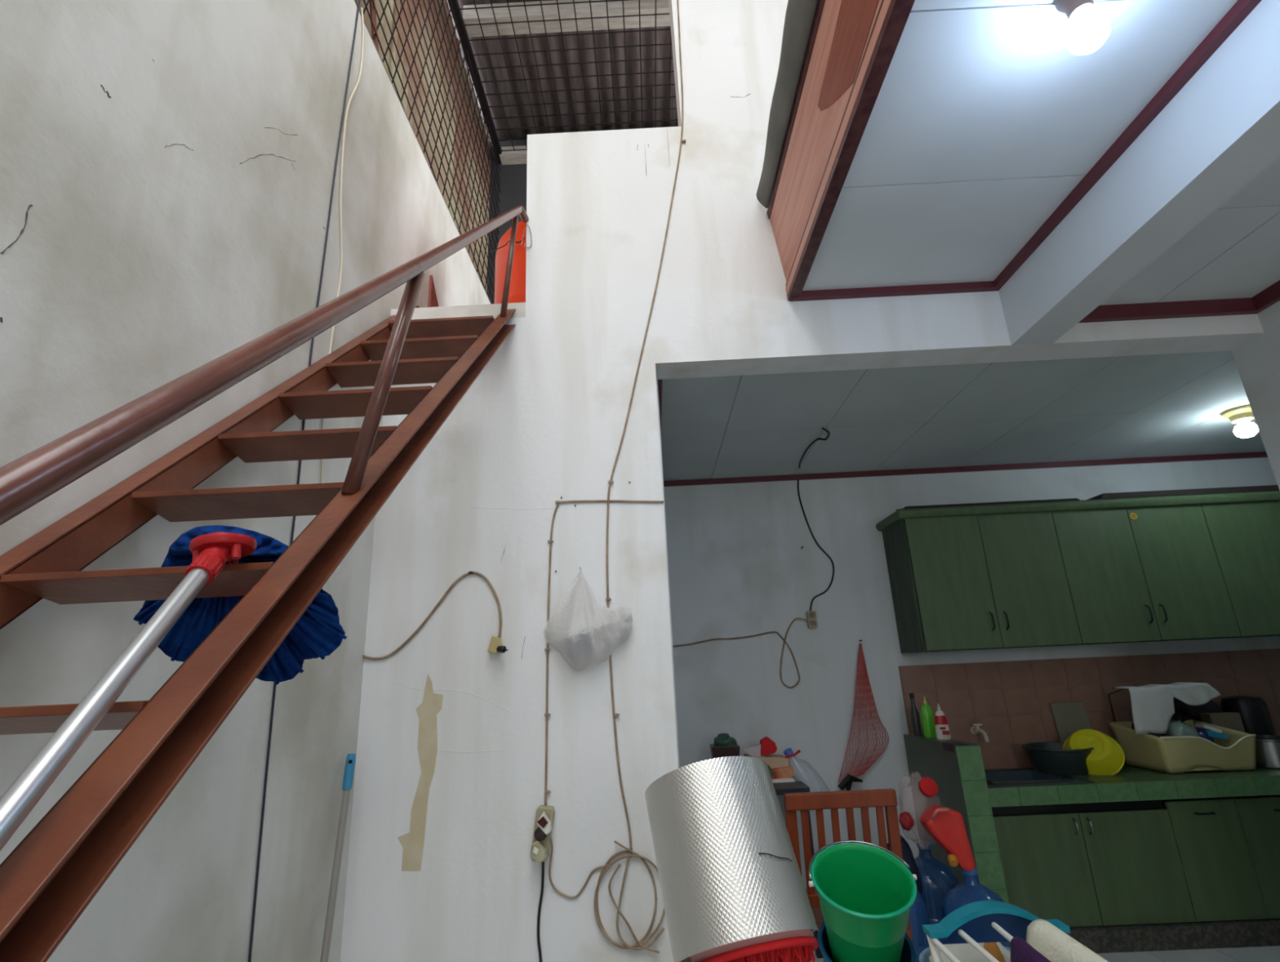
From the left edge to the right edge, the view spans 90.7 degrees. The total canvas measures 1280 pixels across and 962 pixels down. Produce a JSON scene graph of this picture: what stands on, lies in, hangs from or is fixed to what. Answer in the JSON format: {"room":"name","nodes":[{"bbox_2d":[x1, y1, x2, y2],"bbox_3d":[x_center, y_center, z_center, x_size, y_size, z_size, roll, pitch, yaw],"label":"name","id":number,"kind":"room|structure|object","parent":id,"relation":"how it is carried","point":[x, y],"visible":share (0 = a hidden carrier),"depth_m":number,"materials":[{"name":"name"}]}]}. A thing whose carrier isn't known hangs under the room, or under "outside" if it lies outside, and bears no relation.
{"room":"home utility area","nodes":[
{"label":"home utility area","id":0,"kind":"room"},
{"bbox_2d":[0,0,490,961],"bbox_3d":[-1.104,-0.286,0.869,0.142,3.863,7.050,-3,-17,1],"label":"wall","id":1,"kind":"structure","parent":0,"point":[167,166],"depth_m":1.45,"materials":[{"name":"paint"}]},
{"bbox_2d":[0,205,528,961],"bbox_3d":[-0.708,-0.195,1.341,0.624,2.627,2.548,-3,-17,1],"label":"staircase","id":2,"kind":"structure","parent":1,"relation":"attached to","point":[53,874],"depth_m":0.96,"materials":[{"name":"metal"}]},
{"bbox_2d":[0,524,346,850],"bbox_3d":[-0.494,0.352,0.594,0.350,0.833,1.178,5,-18,-23],"label":"mop","id":3,"kind":"object","parent":2,"relation":"on","point":[177,624],"visible":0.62,"depth_m":0.90,"materials":[{"name":"fabric"}]},
{"bbox_2d":[185,531,241,585],"bbox_3d":[-0.613,0.111,0.900,0.056,0.083,0.086,-3,-17,1],"label":"socket","id":4,"kind":"object","parent":3,"relation":"attached to","point":[211,552],"depth_m":0.90,"materials":[{"name":"red plastic"}]},
{"bbox_2d":[248,0,359,961],"bbox_3d":[-1.023,-0.343,1.980,0.006,3.422,0.057,-3,-17,1],"label":"cable","id":5,"kind":"object","parent":1,"relation":"attached to","point":[358,4],"visible":0.76,"depth_m":1.82,"materials":[{"name":"grey plastic"}]},
{"bbox_2d":[320,7,364,483],"bbox_3d":[-1.037,-0.692,2.173,0.008,2.402,0.142,-3,-17,1],"label":"cable","id":6,"kind":"object","parent":1,"relation":"attached to","point":[362,11],"visible":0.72,"depth_m":2.22,"materials":[{"name":"beige plastic"}]},
{"bbox_2d":[355,0,395,73],"bbox_3d":[-1.233,-2.572,2.712,0.030,1.660,0.974,-3,-17,1],"label":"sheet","id":7,"kind":"object","parent":1,"relation":"on","point":[380,33],"visible":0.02,"depth_m":2.96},
{"bbox_2d":[388,0,459,212],"bbox_3d":[-1.207,-2.301,3.623,0.030,1.660,0.974,-3,-17,1],"label":"sheet","id":8,"kind":"object","parent":1,"relation":"on","point":[393,51],"visible":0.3,"depth_m":3.59,"materials":[{"name":"metal"}]},
{"bbox_2d":[354,0,500,303],"bbox_3d":[-1.124,-2.277,3.462,0.030,1.445,2.887,-3,-17,1],"label":"wire mesh","id":9,"kind":"object","parent":1,"relation":"on","point":[372,16],"visible":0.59,"depth_m":3.66,"materials":[{"name":"black metal"}]},
{"bbox_2d":[450,46,490,291],"bbox_3d":[-1.189,-2.029,4.533,0.030,1.660,0.974,-3,-17,1],"label":"sheet","id":10,"kind":"object","parent":1,"relation":"attached to","point":[456,182],"visible":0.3,"depth_m":4.44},
{"bbox_2d":[391,302,525,319],"bbox_3d":[1.744,-0.552,3.462,5.528,0.088,1.801,-3,-17,1],"label":"floor","id":11,"kind":"structure","parent":0,"point":[494,309],"depth_m":2.63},
{"bbox_2d":[427,275,438,306],"bbox_3d":[-1.026,-0.751,3.302,0.012,0.440,0.450,-3,-17,1],"label":"wooden offcut","id":12,"kind":"object","parent":11,"relation":"on","point":[433,300],"visible":0.18,"depth_m":3.14,"materials":[{"name":"brown wood"}]},
{"bbox_2d":[489,220,526,303],"bbox_3d":[-0.492,-0.960,3.194,0.482,0.735,0.494,-3,-17,1],"label":"drum","id":13,"kind":"object","parent":11,"relation":"on","point":[517,294],"visible":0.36,"depth_m":3.01,"materials":[{"name":"plastic"}]},
{"bbox_2d":[462,0,670,37],"bbox_3d":[0.377,-3.063,4.099,3.028,0.120,0.120,-3,-17,1],"label":"roof purlin","id":14,"kind":"structure","parent":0,"point":[631,7],"depth_m":4.06,"materials":[{"name":"metal"}]},
{"bbox_2d":[446,0,615,141],"bbox_3d":[-0.728,-3.061,4.219,1.022,0.026,2.000,-3,-17,1],"label":"sheet","id":15,"kind":"object","parent":14,"relation":"on","point":[602,40],"visible":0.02,"depth_m":4.63,"materials":[{"name":"metal"}]},
{"bbox_2d":[608,26,678,129],"bbox_3d":[0.251,-3.112,4.210,1.022,0.026,2.000,-3,-17,1],"label":"sheet","id":16,"kind":"object","parent":14,"relation":"on","point":[647,37],"visible":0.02,"depth_m":4.65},
{"bbox_2d":[656,379,679,768],"bbox_3d":[0.070,0.923,3.142,0.150,2.748,1.650,-3,-17,1],"label":"wall","id":17,"kind":"structure","parent":0,"point":[656,380],"depth_m":2.44,"materials":[{"name":"paint"}]},
{"bbox_2d":[657,379,662,435],"bbox_3d":[0.103,-0.215,3.470,0.020,0.035,1.630,-3,-17,1],"label":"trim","id":18,"kind":"structure","parent":17,"relation":"attached to","point":[660,381],"depth_m":2.86,"materials":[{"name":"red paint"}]},
{"bbox_2d":[340,0,1263,961],"bbox_3d":[1.174,-0.811,2.688,4.428,5.710,0.158,-3,-17,1],"label":"wall","id":19,"kind":"structure","parent":0,"point":[450,776],"depth_m":2.38,"materials":[{"name":"white paint"}]},
{"bbox_2d":[362,571,507,660],"bbox_3d":[-0.783,0.472,2.236,0.640,0.297,0.114,-1,-17,-5],"label":"lead","id":20,"kind":"object","parent":19,"relation":"attached to","point":[495,646],"visible":0.87,"depth_m":2.25,"materials":[{"name":"beige plastic"}]},
{"bbox_2d":[537,861,544,961],"bbox_3d":[-0.305,1.407,1.970,0.017,0.405,0.045,8,-20,-32],"label":"lead","id":21,"kind":"object","parent":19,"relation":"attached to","point":[543,862],"visible":1,"depth_m":1.99,"materials":[{"name":"black plastic"}]},
{"bbox_2d":[529,804,555,862],"bbox_3d":[-0.314,1.134,2.028,0.075,0.160,0.077,-3,-17,1],"label":"strip","id":22,"kind":"object","parent":19,"relation":"attached to","point":[544,815],"visible":1,"depth_m":2.01,"materials":[{"name":"beige plastic"}]},
{"bbox_2d":[543,566,632,671],"bbox_3d":[-0.188,0.474,2.203,0.321,0.361,0.124,-3,-17,1],"label":"plastic bag","id":23,"kind":"object","parent":19,"relation":"hanging from","point":[585,632],"visible":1,"depth_m":2.18,"materials":[{"name":"white plastic"}]},
{"bbox_2d":[544,499,663,804],"bbox_3d":[-0.113,0.562,2.229,0.451,1.036,0.014,-3,-17,1],"label":"cable","id":24,"kind":"object","parent":19,"relation":"attached to","point":[550,541],"visible":0.98,"depth_m":2.27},
{"bbox_2d":[548,835,665,953],"bbox_3d":[-0.103,1.298,1.996,0.374,0.347,0.037,-3,-17,1],"label":"coiled cord","id":25,"kind":"object","parent":19,"relation":"hanging from","point":[625,945],"visible":0.98,"depth_m":2.00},
{"bbox_2d":[605,0,685,849],"bbox_3d":[0.049,-0.632,2.581,0.440,3.792,0.014,-3,-17,1],"label":"cable","id":26,"kind":"object","parent":19,"relation":"attached to","point":[607,598],"visible":0.91,"depth_m":2.44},
{"bbox_2d":[790,280,1001,301],"bbox_3d":[1.046,-0.779,2.593,0.855,0.030,0.028,-3,-17,1],"label":"trim","id":27,"kind":"structure","parent":19,"relation":"attached to","point":[988,286],"depth_m":2.58,"materials":[{"name":"red paint"}]},
{"bbox_2d":[993,0,1262,287],"bbox_3d":[1.400,-1.528,0.146,0.028,0.030,5.072,-3,-17,1],"label":"trim","id":28,"kind":"structure","parent":19,"relation":"attached to","point":[1238,12],"depth_m":1.81,"materials":[{"name":"red paint"}]},
{"bbox_2d":[998,0,1279,345],"bbox_3d":[1.501,-1.457,0.138,0.167,0.380,5.100,-3,-17,1],"label":"ceiling beam","id":29,"kind":"structure","parent":19,"relation":"attached to","point":[1220,131],"depth_m":1.79,"materials":[{"name":"paint"}]},
{"bbox_2d":[1077,297,1262,323],"bbox_3d":[2.063,-0.684,2.542,0.835,0.060,0.026,-3,-17,1],"label":"trim","id":30,"kind":"structure","parent":19,"relation":"attached to","point":[1236,306],"depth_m":2.53,"materials":[{"name":"red paint"}]},
{"bbox_2d":[485,128,1279,888],"bbox_3d":[1.695,-0.319,4.412,5.668,5.710,0.150,-3,-17,1],"label":"wall","id":31,"kind":"structure","parent":0,"point":[738,565],"depth_m":4.02,"materials":[{"name":"paint"}]},
{"bbox_2d":[499,145,527,164],"bbox_3d":[0.405,-2.656,5.010,3.028,0.080,0.100,-3,-17,1],"label":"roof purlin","id":32,"kind":"structure","parent":31,"relation":"attached to","point":[517,157],"depth_m":4.99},
{"bbox_2d":[447,0,677,164],"bbox_3d":[0.018,-3.029,3.670,2.377,0.040,2.900,-3,-17,1],"label":"ceiling mesh","id":33,"kind":"structure","parent":32,"relation":"attached to","point":[465,42],"depth_m":4.28,"materials":[{"name":"black metal"}]},
{"bbox_2d":[672,617,809,688],"bbox_3d":[0.633,1.078,3.922,0.881,0.422,0.043,-3,-17,1],"label":"cable","id":34,"kind":"object","parent":31,"relation":"attached to","point":[797,618],"visible":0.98,"depth_m":3.96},
{"bbox_2d":[806,610,817,627],"bbox_3d":[1.081,0.870,3.973,0.056,0.104,0.040,-3,-17,1],"label":"wall socket","id":35,"kind":"object","parent":31,"relation":"attached to","point":[811,615],"visible":1,"depth_m":3.96,"materials":[{"name":"beige plastic"}]},
{"bbox_2d":[663,451,1267,486],"bbox_3d":[2.254,-0.083,4.240,4.290,0.035,0.020,-3,-17,1],"label":"trim","id":36,"kind":"structure","parent":31,"relation":"attached to","point":[1258,454],"depth_m":4.23,"materials":[{"name":"red paint"}]},
{"bbox_2d":[881,511,1082,653],"bbox_3d":[2.042,0.617,3.842,0.890,0.782,0.392,-3,-17,1],"label":"upper cabinet","id":37,"kind":"object","parent":31,"relation":"attached to","point":[988,581],"visible":1,"depth_m":3.69,"materials":[{"name":"green laminate"}]},
{"bbox_2d":[875,490,1279,531],"bbox_3d":[2.976,0.177,3.949,2.864,0.062,0.396,-3,-17,1],"label":"crown molding","id":38,"kind":"structure","parent":31,"relation":"attached to","point":[1271,495],"depth_m":3.77,"materials":[{"name":"green laminate"}]},
{"bbox_2d":[902,497,1079,508],"bbox_3d":[2.117,0.180,3.955,1.064,0.012,0.322,-3,-17,1],"label":"board","id":39,"kind":"object","parent":38,"relation":"on","point":[1068,499],"visible":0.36,"depth_m":3.80,"materials":[{"name":"black"}]},
{"bbox_2d":[1087,484,1279,499],"bbox_3d":[3.558,0.099,3.944,1.578,0.034,0.322,-3,-17,1],"label":"board","id":40,"kind":"object","parent":38,"relation":"on","point":[1267,487],"visible":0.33,"depth_m":3.79,"materials":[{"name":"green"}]},
{"bbox_2d":[898,648,1279,768],"bbox_3d":[3.037,1.369,3.792,2.860,0.622,0.012,-3,-17,1],"label":"backsplash","id":41,"kind":"structure","parent":31,"relation":"attached to","point":[1011,700],"depth_m":3.83,"materials":[{"name":"brown tile"}]},
{"bbox_2d":[970,723,989,742],"bbox_3d":[1.995,1.479,3.715,0.052,0.096,0.121,-3,-17,1],"label":"tap","id":42,"kind":"object","parent":41,"relation":"attached to","point":[975,730],"visible":1,"depth_m":3.72,"materials":[{"name":"beige"}]},
{"bbox_2d":[1049,504,1240,646],"bbox_3d":[2.931,0.573,3.833,0.890,0.782,0.392,-3,-17,1],"label":"upper cabinet","id":43,"kind":"object","parent":31,"relation":"attached to","point":[1142,574],"visible":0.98,"depth_m":3.67,"materials":[{"name":"green laminate"}]},
{"bbox_2d":[1192,500,1279,639],"bbox_3d":[3.820,0.530,3.825,0.890,0.782,0.392,-3,-17,1],"label":"upper cabinet","id":44,"kind":"object","parent":31,"relation":"attached to","point":[1245,536],"visible":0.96,"depth_m":3.68,"materials":[{"name":"green laminate"}]},
{"bbox_2d":[898,811,914,830],"bbox_3d":[1.201,1.536,2.854,0.064,0.079,0.063,-3,-17,1],"label":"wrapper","id":45,"kind":"object","parent":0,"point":[906,820],"visible":1,"depth_m":2.84,"materials":[{"name":"red"}]},
{"bbox_2d":[903,733,1008,902],"bbox_3d":[1.647,1.851,3.316,0.121,0.933,0.688,-3,-17,1],"label":"pier","id":46,"kind":"object","parent":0,"point":[960,778],"visible":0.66,"depth_m":3.11,"materials":[{"name":"green tile"}]},
{"bbox_2d":[909,693,922,736],"bbox_3d":[1.580,1.340,3.633,0.048,0.232,0.048,-3,-17,1],"label":"bottle","id":47,"kind":"object","parent":46,"relation":"on","point":[915,717],"visible":1,"depth_m":3.61,"materials":[{"name":"grey"}]},
{"bbox_2d":[920,696,936,737],"bbox_3d":[1.608,1.318,3.534,0.068,0.215,0.048,-3,-17,1],"label":"soap bottle","id":48,"kind":"object","parent":46,"relation":"on","point":[926,713],"visible":0.98,"depth_m":3.51,"materials":[{"name":"green"}]},
{"bbox_2d":[934,703,951,739],"bbox_3d":[1.635,1.303,3.427,0.076,0.180,0.060,-3,-17,1],"label":"soap dispenser","id":49,"kind":"object","parent":46,"relation":"on","point":[942,731],"visible":1,"depth_m":3.41,"materials":[{"name":"beige"}]},
{"bbox_2d":[942,741,968,752],"bbox_3d":[1.597,1.346,3.198,0.073,0.036,0.130,-3,-17,1],"label":"box","id":50,"kind":"object","parent":46,"relation":"in","point":[948,746],"visible":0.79,"depth_m":3.19,"materials":[{"name":"black plastic"}]},
{"bbox_2d":[661,351,1266,480],"bbox_3d":[2.304,-0.360,3.523,4.430,0.080,1.750,-3,-17,1],"label":"ceiling","id":51,"kind":"structure","parent":0,"point":[1168,404],"depth_m":3.34,"materials":[{"name":"grey"}]},
{"bbox_2d":[797,426,834,610],"bbox_3d":[1.052,0.254,3.726,0.189,0.933,0.919,-6,-17,12],"label":"cable","id":52,"kind":"object","parent":51,"relation":"hanging from","point":[822,428],"visible":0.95,"depth_m":4.05,"materials":[{"name":"black plastic"}]},
{"bbox_2d":[1221,404,1258,437],"bbox_3d":[3.267,-0.311,3.419,0.150,0.158,0.150,-3,-17,1],"label":"ceiling lamp","id":53,"kind":"object","parent":51,"relation":"attached to","point":[1241,415],"visible":0.92,"depth_m":3.39,"materials":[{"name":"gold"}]},
{"bbox_2d":[802,0,1237,290],"bbox_3d":[0.999,-1.562,0.181,0.865,0.090,5.100,-3,-17,1],"label":"ceiling","id":54,"kind":"structure","parent":0,"point":[983,121],"depth_m":1.83,"materials":[{"name":"grey"}]},
{"bbox_2d":[1053,0,1111,54],"bbox_3d":[1.004,-1.050,1.432,0.084,0.173,0.084,-3,-17,1],"label":"ceiling lamp","id":55,"kind":"object","parent":54,"relation":"attached to","point":[1090,27],"visible":1,"depth_m":1.41,"materials":[{"name":"white"}]},
{"bbox_2d":[810,932,1279,961],"bbox_3d":[1.741,1.464,0.200,5.668,0.120,7.100,-3,-17,1],"label":"floor","id":56,"kind":"structure","parent":0,"point":[1257,953],"depth_m":2.89,"materials":[{"name":"grey tile"}]},
{"bbox_2d":[320,753,355,961],"bbox_3d":[-0.900,1.402,1.791,0.029,1.146,0.217,-1,-17,-6],"label":"stick","id":57,"kind":"object","parent":56,"relation":"on","point":[348,773],"visible":1,"depth_m":1.92,"materials":[{"name":"grey"}]},
{"bbox_2d":[773,775,822,957],"bbox_3d":[0.561,2.011,3.364,0.660,0.750,0.500,-3,-17,1],"label":"side table","id":58,"kind":"object","parent":56,"relation":"on","point":[798,786],"visible":0.14,"depth_m":3.23,"materials":[{"name":"black"}]},
{"bbox_2d":[709,742,739,758],"bbox_3d":[0.481,1.581,3.546,0.155,0.185,0.159,-3,-17,1],"label":"planter","id":59,"kind":"object","parent":58,"relation":"on","point":[717,751],"visible":0.34,"depth_m":3.49,"materials":[{"name":"black plastic"}]},
{"bbox_2d":[713,732,737,746],"bbox_3d":[0.477,1.484,3.561,0.137,0.123,0.137,-3,-17,1],"label":"potted plant","id":60,"kind":"object","parent":59,"relation":"in","point":[723,740],"visible":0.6,"depth_m":3.54,"materials":[{"name":"green"}]},
{"bbox_2d":[771,777,795,782],"bbox_3d":[0.756,1.635,3.481,0.153,0.016,0.200,-3,-17,1],"label":"tray","id":61,"kind":"object","parent":58,"relation":"on","point":[779,780],"visible":0.29,"depth_m":3.39,"materials":[{"name":"white plastic"}]},
{"bbox_2d":[770,764,795,778],"bbox_3d":[0.759,1.610,3.494,0.164,0.070,0.150,-3,-17,1],"label":"food box","id":62,"kind":"object","parent":61,"relation":"on","point":[787,771],"visible":0.52,"depth_m":3.42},
{"bbox_2d":[743,753,789,768],"bbox_3d":[0.708,1.573,3.543,0.228,0.076,0.160,-3,-17,1],"label":"paper bag","id":63,"kind":"object","parent":62,"relation":"on","point":[774,760],"visible":0.56,"depth_m":3.47,"materials":[{"name":"beige"}]},
{"bbox_2d":[742,736,777,756],"bbox_3d":[0.667,1.491,3.542,0.191,0.104,0.070,-3,-17,1],"label":"snack packet","id":64,"kind":"object","parent":63,"relation":"on","point":[766,746],"visible":1,"depth_m":3.51,"materials":[{"name":"red plastic"}]},
{"bbox_2d":[783,788,913,961],"bbox_3d":[0.753,1.627,2.382,0.410,0.905,0.452,-3,-17,1],"label":"dining chair","id":65,"kind":"object","parent":56,"relation":"on","point":[879,798],"visible":0.38,"depth_m":2.28,"materials":[{"name":"brown wood"}]},
{"bbox_2d":[887,835,922,896],"bbox_3d":[1.256,1.933,2.997,0.177,0.487,0.167,-3,-17,1],"label":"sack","id":66,"kind":"object","parent":56,"relation":"on","point":[907,853],"visible":0.14,"depth_m":2.97,"materials":[{"name":"blue"}]},
{"bbox_2d":[909,888,929,961],"bbox_3d":[1.122,1.936,2.756,0.266,0.495,0.266,-3,-17,1],"label":"water jug","id":67,"kind":"object","parent":56,"relation":"on","point":[918,913],"visible":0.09,"depth_m":2.65,"materials":[{"name":"blue"}]},
{"bbox_2d":[914,840,959,924],"bbox_3d":[1.398,2.003,3.022,0.266,0.495,0.266,-3,-17,1],"label":"water jug","id":68,"kind":"object","parent":56,"relation":"on","point":[937,877],"visible":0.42,"depth_m":2.95,"materials":[{"name":"blue"}]},
{"bbox_2d":[918,942,1010,961],"bbox_3d":[0.850,1.445,1.459,0.296,0.715,0.296,-3,-17,1],"label":"basket","id":69,"kind":"object","parent":56,"relation":"on","point":[964,952],"visible":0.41,"depth_m":1.51,"materials":[{"name":"white"}]},
{"bbox_2d":[942,866,1010,947],"bbox_3d":[1.419,1.887,2.639,0.266,0.495,0.266,-3,-17,1],"label":"water jug","id":70,"kind":"object","parent":56,"relation":"on","point":[970,890],"visible":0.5,"depth_m":2.65,"materials":[{"name":"blue"}]},
{"bbox_2d":[918,777,937,796],"bbox_3d":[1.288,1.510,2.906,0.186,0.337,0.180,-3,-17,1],"label":"cap","id":71,"kind":"object","parent":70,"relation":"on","point":[927,786],"visible":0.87,"depth_m":2.86,"materials":[{"name":"red"}]},
{"bbox_2d":[920,804,975,871],"bbox_3d":[1.333,1.542,2.734,0.180,0.255,0.139,-3,-17,1],"label":"jerrycan","id":72,"kind":"object","parent":70,"relation":"on","point":[945,824],"visible":1,"depth_m":2.71,"materials":[{"name":"plastic"}]},
{"bbox_2d":[922,900,1070,961],"bbox_3d":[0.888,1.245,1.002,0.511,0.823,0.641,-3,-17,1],"label":"basin","id":73,"kind":"object","parent":56,"relation":"on","point":[973,923],"visible":0.81,"depth_m":1.40,"materials":[{"name":"teal plastic"}]},
{"bbox_2d":[1010,936,1051,961],"bbox_3d":[0.768,0.971,1.101,0.073,0.183,0.354,-3,-17,1],"label":"cloth","id":74,"kind":"object","parent":73,"relation":"on","point":[1021,950],"visible":1,"depth_m":1.25,"materials":[{"name":"purple"}]},
{"bbox_2d":[1026,918,1108,961],"bbox_3d":[0.851,0.932,1.056,0.151,0.162,0.564,-3,-17,1],"label":"towel","id":75,"kind":"object","parent":73,"relation":"on","point":[1056,945],"visible":0.94,"depth_m":1.26,"materials":[{"name":"beige fabric"}]},
{"bbox_2d":[991,799,1208,953],"bbox_3d":[2.182,1.984,3.321,0.928,0.634,0.578,-3,-17,1],"label":"base cabinet","id":76,"kind":"object","parent":56,"relation":"on","point":[1112,873],"visible":0.77,"depth_m":3.07,"materials":[{"name":"green laminate"}]},
{"bbox_2d":[986,763,1279,806],"bbox_3d":[3.057,1.594,3.411,2.717,0.085,0.588,-3,-17,1],"label":"countertop","id":77,"kind":"structure","parent":76,"relation":"on","point":[1131,783],"depth_m":3.14,"materials":[{"name":"green tile"}]},
{"bbox_2d":[984,767,1075,784],"bbox_3d":[2.037,1.678,3.417,0.424,0.168,0.384,-3,-17,1],"label":"sink","id":78,"kind":"object","parent":77,"relation":"in","point":[1022,775],"visible":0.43,"depth_m":3.59,"materials":[{"name":"silver metal"}]},
{"bbox_2d":[1022,742,1093,775],"bbox_3d":[2.342,1.547,3.522,0.350,0.132,0.350,-3,-17,1],"label":"basin","id":79,"kind":"object","parent":77,"relation":"in","point":[1046,757],"visible":0.82,"depth_m":3.41,"materials":[{"name":"black plastic"}]},
{"bbox_2d":[1049,701,1091,742],"bbox_3d":[2.571,1.481,3.734,0.200,0.330,0.051,-3,-17,1],"label":"cutting board","id":80,"kind":"object","parent":77,"relation":"on","point":[1069,717],"visible":0.5,"depth_m":3.76,"materials":[{"name":"grey"}]},
{"bbox_2d":[1062,728,1124,774],"bbox_3d":[2.485,1.485,3.462,0.255,0.236,0.237,-3,-17,1],"label":"colander","id":81,"kind":"object","parent":77,"relation":"on","point":[1107,757],"visible":0.81,"depth_m":3.39,"materials":[{"name":"yellow plastic"}]},
{"bbox_2d":[1107,685,1139,764],"bbox_3d":[2.931,1.394,3.621,0.450,0.429,0.178,-3,-17,1],"label":"towel rail","id":82,"kind":"object","parent":77,"relation":"on","point":[1136,686],"visible":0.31,"depth_m":3.72,"materials":[{"name":"black metal"}]},
{"bbox_2d":[1114,681,1220,733],"bbox_3d":[2.933,1.253,3.501,0.505,0.252,0.121,-3,-17,1],"label":"cloth","id":83,"kind":"object","parent":82,"relation":"hanging from","point":[1153,708],"visible":1,"depth_m":3.46,"materials":[{"name":"grey fabric"}]},
{"bbox_2d":[1108,719,1256,773],"bbox_3d":[2.988,1.451,3.480,0.494,0.226,0.388,-3,-17,1],"label":"dish rack","id":84,"kind":"object","parent":77,"relation":"on","point":[1177,753],"visible":0.95,"depth_m":3.31,"materials":[{"name":"beige plastic"}]},
{"bbox_2d":[1166,719,1200,737],"bbox_3d":[2.960,1.381,3.457,0.168,0.138,0.160,-3,-17,1],"label":"dish","id":85,"kind":"object","parent":84,"relation":"in","point":[1176,727],"visible":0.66,"depth_m":3.42,"materials":[{"name":"grey glass"}]},
{"bbox_2d":[1172,697,1223,721],"bbox_3d":[3.233,1.392,3.671,0.322,0.358,0.168,-3,-17,1],"label":"wok","id":86,"kind":"object","parent":84,"relation":"in","point":[1182,709],"visible":0.38,"depth_m":3.73,"materials":[{"name":"black metal"}]},
{"bbox_2d":[1200,711,1244,732],"bbox_3d":[3.327,1.416,3.599,0.170,0.180,0.070,-3,-17,1],"label":"carton","id":87,"kind":"object","parent":77,"relation":"on","point":[1232,720],"visible":0.49,"depth_m":3.58,"materials":[{"name":"brown"}]},
{"bbox_2d":[1220,695,1275,734],"bbox_3d":[3.529,1.424,3.655,0.200,0.340,0.200,-3,-17,1],"label":"pot","id":88,"kind":"object","parent":77,"relation":"on","point":[1254,712],"visible":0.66,"depth_m":3.60,"materials":[{"name":"black plastic"}]},
{"bbox_2d":[1255,734,1279,768],"bbox_3d":[3.392,1.449,3.381,0.256,0.143,0.273,-3,-17,1],"label":"steel pot","id":89,"kind":"object","parent":77,"relation":"on","point":[1267,746],"visible":0.57,"depth_m":3.32,"materials":[{"name":"grey"}]},
{"bbox_2d":[1164,795,1279,948],"bbox_3d":[3.038,1.951,3.310,0.785,0.616,0.578,-3,-17,1],"label":"base cabinet","id":90,"kind":"object","parent":56,"relation":"on","point":[1228,849],"visible":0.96,"depth_m":3.07,"materials":[{"name":"green laminate"}]},
{"bbox_3d":[0.665,1.766,1.776,0.340,0.299,0.320,-3,-17,1],"label":"plastic stool","id":91,"kind":"object","parent":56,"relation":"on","visible":0},
{"bbox_2d":[817,919,916,961],"bbox_3d":[0.644,1.429,1.788,0.262,0.339,0.314,-3,-17,1],"label":"bucket","id":92,"kind":"object","parent":91,"relation":"on","point":[908,953],"visible":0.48,"depth_m":1.80,"materials":[{"name":"blue plastic"}]},
{"bbox_2d":[808,840,916,961],"bbox_3d":[0.633,1.206,1.747,0.276,0.327,0.299,-14,-20,34],"label":"bucket","id":93,"kind":"object","parent":92,"relation":"in","point":[867,895],"visible":1,"depth_m":1.80,"materials":[{"name":"plastic"}]},
{"bbox_3d":[0.221,1.332,1.007,0.320,0.730,0.320,-3,-17,1],"label":"wooden stool","id":94,"kind":"object","parent":56,"relation":"on","visible":0},
{"bbox_2d":[689,928,818,961],"bbox_3d":[0.196,0.825,1.198,0.244,0.262,0.272,4,-18,-21],"label":"basket","id":95,"kind":"object","parent":94,"relation":"on","point":[798,944],"visible":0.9,"depth_m":1.08,"materials":[{"name":"red"}]},
{"bbox_2d":[644,755,818,961],"bbox_3d":[0.172,0.760,1.268,0.276,0.393,0.383,2,-17,-17],"label":"roll","id":96,"kind":"object","parent":95,"relation":"on","point":[729,871],"visible":0.95,"depth_m":1.18,"materials":[{"name":"silver"}]},
{"bbox_2d":[1099,157,1279,305],"bbox_3d":[2.001,-1.475,0.131,0.835,0.078,5.100,-3,-17,1],"label":"ceiling","id":97,"kind":"structure","parent":0,"point":[1233,252],"depth_m":2.26,"materials":[{"name":"grey"}]},
{"bbox_2d":[1231,300,1279,490],"bbox_3d":[2.509,-1.055,0.072,0.140,4.560,5.250,-3,-17,1],"label":"wall","id":98,"kind":"structure","parent":0,"point":[1257,360],"depth_m":2.52,"materials":[{"name":"paint"}]},
{"bbox_2d":[1251,280,1279,311],"bbox_3d":[2.408,-1.432,0.095,0.026,0.060,5.074,-3,-17,1],"label":"trim","id":99,"kind":"structure","parent":98,"relation":"attached to","point":[1270,295],"depth_m":2.47,"materials":[{"name":"red paint"}]},
{"bbox_3d":[1.529,-1.710,0.212,1.957,0.140,5.100,-3,-17,1],"label":"floor","id":100,"kind":"structure","parent":0,"visible":0},
{"bbox_2d":[766,0,915,300],"bbox_3d":[0.544,-1.669,0.276,0.087,0.440,5.000,-3,-17,1],"label":"fascia","id":101,"kind":"object","parent":100,"relation":"attached to","point":[852,45],"visible":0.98,"depth_m":1.95,"materials":[{"name":"brown wood"}]},
{"bbox_2d":[755,0,818,208],"bbox_3d":[0.476,-1.767,1.048,0.061,0.226,3.500,-3,-17,1],"label":"canvas cover","id":102,"kind":"object","parent":101,"relation":"on","point":[800,14],"visible":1,"depth_m":2.17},
{"bbox_3d":[1.374,0.994,3.934,0.010,0.013,0.031,-3,-17,1],"label":"nail","id":103,"kind":"object","parent":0,"visible":0},
{"bbox_2d":[837,643,888,790],"bbox_3d":[1.302,1.403,3.773,0.340,0.838,0.055,-3,-17,1],"label":"net bag","id":104,"kind":"object","parent":103,"relation":"hanging from","point":[846,781],"visible":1,"depth_m":3.76,"materials":[{"name":"red"}]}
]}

